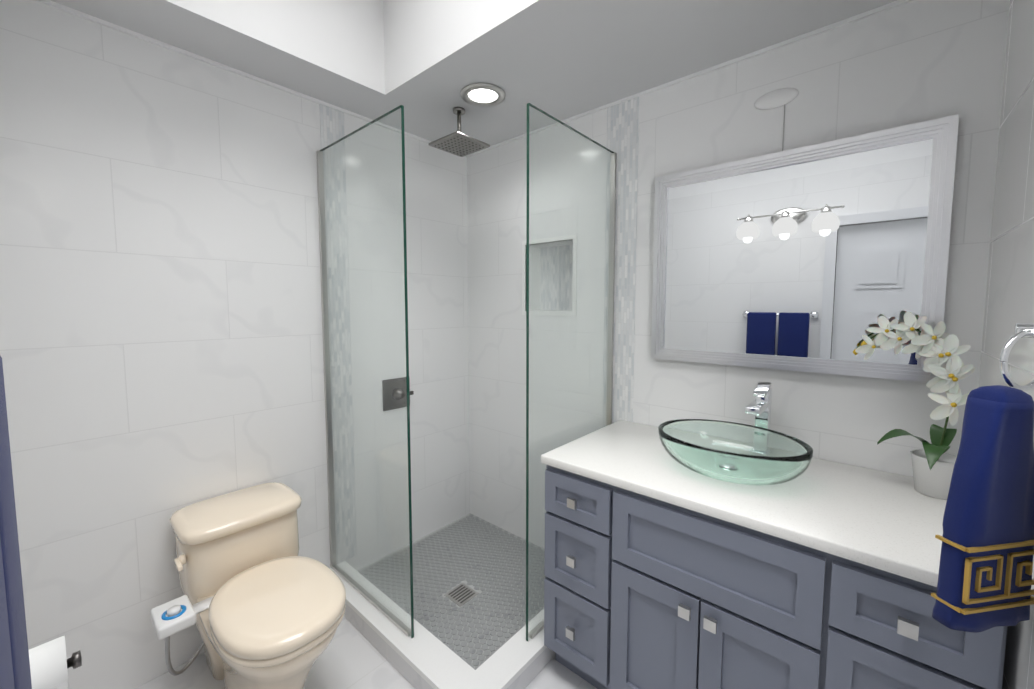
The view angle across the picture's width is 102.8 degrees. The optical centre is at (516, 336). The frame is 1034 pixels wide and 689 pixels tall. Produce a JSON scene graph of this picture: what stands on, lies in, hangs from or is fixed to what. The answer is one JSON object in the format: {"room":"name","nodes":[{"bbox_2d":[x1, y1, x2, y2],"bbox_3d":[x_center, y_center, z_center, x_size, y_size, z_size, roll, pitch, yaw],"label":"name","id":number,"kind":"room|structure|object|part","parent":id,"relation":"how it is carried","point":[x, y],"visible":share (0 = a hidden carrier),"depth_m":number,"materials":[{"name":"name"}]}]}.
{"room":"bathroom","nodes":[
{"label":"bathroom","id":0,"kind":"room"},
{"bbox_2d":[0,0,469,688],"bbox_3d":[-0.958,-0.285,1.873,0.160,2.950,2.148,4,5,41],"label":"wall","id":1,"kind":"structure","parent":0,"point":[160,324],"depth_m":1.47,"materials":[{"name":"tile"}]},
{"bbox_2d":[51,0,496,145],"bbox_3d":[-0.797,-1.333,1.657,0.266,0.630,1.828,4,5,41],"label":"ceiling bulkhead","id":2,"kind":"object","parent":1,"relation":"attached to","point":[330,52],"visible":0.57,"depth_m":1.52,"materials":[{"name":"white paint"}]},
{"bbox_2d":[319,104,356,564],"bbox_3d":[-0.827,0.027,1.921,0.004,2.120,0.110,4,5,41],"label":"trim","id":3,"kind":"structure","parent":1,"relation":"attached to","point":[332,126],"depth_m":1.92,"materials":[{"name":"grey tile"}]},
{"bbox_2d":[316,105,413,638],"bbox_3d":[-0.627,0.154,1.670,0.642,1.900,0.022,4,5,41],"label":"glass panel","id":4,"kind":"object","parent":1,"relation":"attached to","point":[385,611],"visible":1,"depth_m":1.69,"materials":[{"name":"teal"}]},
{"bbox_2d":[382,377,413,410],"bbox_3d":[-0.612,0.301,2.146,0.058,0.160,0.160,4,5,41],"label":"shower valve","id":5,"kind":"object","parent":1,"relation":"attached to","point":[397,391],"visible":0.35,"depth_m":2.14,"materials":[{"name":"grey metal"}]},
{"bbox_2d":[330,561,555,688],"bbox_3d":[-0.217,1.140,1.922,1.029,0.100,0.936,4,5,41],"label":"shower curb","id":6,"kind":"structure","parent":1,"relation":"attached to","point":[423,658],"depth_m":1.48,"materials":[{"name":"stone"}]},
{"bbox_2d":[135,616,596,688],"bbox_3d":[0.066,1.300,1.093,2.876,0.100,2.148,4,5,41],"label":"floor","id":7,"kind":"structure","parent":0,"point":[351,656],"depth_m":1.49,"materials":[{"name":"tile"}]},
{"bbox_2d":[150,482,345,688],"bbox_3d":[-0.875,0.929,1.356,0.740,0.603,0.457,4,5,41],"label":"toilet","id":8,"kind":"object","parent":7,"relation":"on","point":[260,603],"visible":1,"depth_m":1.32,"materials":[{"name":"beige ceramic"}]},
{"bbox_3d":[-1.069,0.723,1.314,0.071,0.032,0.026,4,5,41],"label":"handle","id":9,"kind":"part","parent":8,"relation":"part of","materials":[{"name":"beige"}]},
{"bbox_3d":[-0.739,0.828,1.284,0.450,0.063,0.338,4,5,41],"label":"seat","id":10,"kind":"part","parent":8,"relation":"part of","materials":[{"name":"beige plastic"}]},
{"bbox_2d":[357,513,545,669],"bbox_3d":[-0.219,1.173,2.004,0.921,0.022,0.818,4,5,41],"label":"shower floor","id":11,"kind":"structure","parent":7,"relation":"on","point":[485,560],"depth_m":1.96,"materials":[{"name":"tile"}]},
{"bbox_2d":[444,583,478,606],"bbox_3d":[-0.251,1.171,1.874,0.110,0.004,0.110,4,5,41],"label":"floor drain","id":12,"kind":"object","parent":11,"relation":"on","point":[461,594],"visible":1,"depth_m":1.87,"materials":[{"name":"silver metal"}]},
{"bbox_2d":[541,381,1006,688],"bbox_3d":[0.675,0.700,1.321,1.073,1.064,0.616,4,5,41],"label":"bathroom vanity","id":13,"kind":"object","parent":7,"relation":"on","point":[698,554],"visible":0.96,"depth_m":1.11,"materials":[{"name":"grey wood"}]},
{"bbox_2d":[658,418,813,485],"bbox_3d":[0.654,0.365,1.278,0.424,0.119,0.339,4,5,41],"label":"sink","id":14,"kind":"object","parent":13,"relation":"in","point":[696,452],"depth_m":1.24,"materials":[{"name":"clear glass"}]},
{"bbox_2d":[744,381,772,458],"bbox_3d":[0.806,0.290,1.379,0.060,0.254,0.200,4,5,41],"label":"faucet","id":15,"kind":"object","parent":13,"relation":"on","point":[757,438],"depth_m":1.37,"materials":[{"name":"silver metal"}]},
{"bbox_2d":[853,312,974,499],"bbox_3d":[1.087,0.182,1.148,0.249,0.500,0.155,4,5,41],"label":"orchid","id":16,"kind":"object","parent":13,"relation":"on","point":[933,463],"visible":1,"depth_m":1.11,"materials":[{"name":"white plant"}]},
{"bbox_3d":[1.153,0.382,1.136,0.110,0.104,0.110,4,5,41],"label":"pot","id":17,"kind":"part","parent":16,"relation":"part of","materials":[{"name":"white ceramic"}]},
{"bbox_2d":[467,0,1009,548],"bbox_3d":[0.779,-0.271,1.678,2.716,2.950,0.160,4,5,41],"label":"wall","id":18,"kind":"structure","parent":0,"point":[915,62],"depth_m":1.58,"materials":[{"name":"tile"}]},
{"bbox_2d":[522,234,576,315],"bbox_3d":[0.199,-0.306,2.156,0.344,0.394,0.129,4,5,41],"label":"trim","id":19,"kind":"structure","parent":18,"relation":"attached to","point":[533,273],"depth_m":2.21,"materials":[{"name":"white tile"}]},
{"bbox_2d":[526,103,616,640],"bbox_3d":[0.235,0.154,1.673,0.022,1.900,0.604,4,5,41],"label":"glass panel","id":20,"kind":"object","parent":18,"relation":"attached to","point":[534,631],"visible":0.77,"depth_m":1.60,"materials":[{"name":"teal"}]},
{"bbox_2d":[602,97,638,427],"bbox_3d":[0.460,0.081,1.873,0.150,2.220,0.004,4,5,41],"label":"trim","id":21,"kind":"structure","parent":18,"relation":"attached to","point":[622,129],"depth_m":1.83,"materials":[{"name":"grey tile"}]},
{"bbox_2d":[651,88,958,381],"bbox_3d":[0.896,-0.367,1.439,0.855,0.965,0.034,4,5,41],"label":"mirror","id":22,"kind":"object","parent":18,"relation":"attached to","point":[819,258],"visible":0.96,"depth_m":1.38,"materials":[{"name":"silver metal"}]},
{"bbox_3d":[0.915,-0.711,1.416,0.002,0.164,0.002,4,5,41],"label":"cord","id":23,"kind":"part","parent":22,"relation":"part of","materials":[{"name":"silver metal"}]},
{"bbox_3d":[0.904,-0.258,1.455,0.767,0.657,0.011,4,5,41],"label":"glass","id":24,"kind":"part","parent":22,"relation":"part of","materials":[{"name":"white"}]},
{"bbox_2d":[978,0,1033,688],"bbox_3d":[1.198,0.165,0.707,0.450,2.220,0.798,4,5,41],"label":"wall","id":25,"kind":"structure","parent":0,"point":[1009,302],"depth_m":0.93,"materials":[{"name":"tile"}]},
{"bbox_2d":[931,323,1033,632],"bbox_3d":[0.799,0.221,0.681,0.192,0.513,0.060,-1,4,-11],"label":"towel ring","id":26,"kind":"object","parent":25,"relation":"attached to","point":[985,581],"visible":1,"depth_m":0.66,"materials":[{"name":"blue fabric"}]},
{"bbox_3d":[-0.527,-0.163,0.183,2.716,2.950,0.160,4,5,41],"label":"wall","id":27,"kind":"structure","parent":0,"visible":0},
{"bbox_2d":[0,356,31,688],"bbox_3d":[-0.454,0.271,0.316,0.460,0.505,0.088,4,5,41],"label":"towel","id":28,"kind":"object","parent":27,"relation":"attached to","point":[15,672],"visible":1,"depth_m":0.38,"materials":[{"name":"blue fabric"}]},
{"bbox_2d":[29,635,81,688],"bbox_3d":[-0.877,0.619,0.740,0.100,0.100,0.132,4,5,41],"label":"toilet paper holder","id":29,"kind":"object","parent":27,"relation":"attached to","point":[50,663],"visible":0.69,"depth_m":0.74,"materials":[{"name":"white paper"}]},
{"bbox_3d":[0.066,-1.642,0.880,2.876,0.100,2.148,4,5,41],"label":"ceiling","id":30,"kind":"structure","parent":0,"visible":0},
{"bbox_2d":[383,0,896,142],"bbox_3d":[0.536,-1.302,1.242,2.290,0.630,0.703,4,5,41],"label":"ceiling","id":31,"kind":"structure","parent":30,"relation":"attached to","point":[560,60],"depth_m":1.47,"materials":[{"name":"white paint"}]},
{"bbox_2d":[429,107,489,156],"bbox_3d":[-0.265,-0.951,1.892,0.200,0.164,0.200,4,5,41],"label":"shower head","id":32,"kind":"object","parent":31,"relation":"hanging from","point":[458,143],"visible":1,"depth_m":1.88},
{"bbox_2d":[34,0,914,156],"bbox_3d":[0.066,-0.958,0.930,2.556,0.012,1.828,4,5,41],"label":"crown molding","id":33,"kind":"structure","parent":31,"relation":"attached to","point":[894,4],"depth_m":1.50,"materials":[{"name":"white paint"}]},
{"bbox_2d":[460,83,504,106],"bbox_3d":[-0.144,-1.018,1.751,0.190,0.010,0.190,4,5,41],"label":"recessed light","id":34,"kind":"object","parent":31,"relation":"in","point":[482,94],"visible":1,"depth_m":1.74,"materials":[{"name":"silver metal"}]}
]}

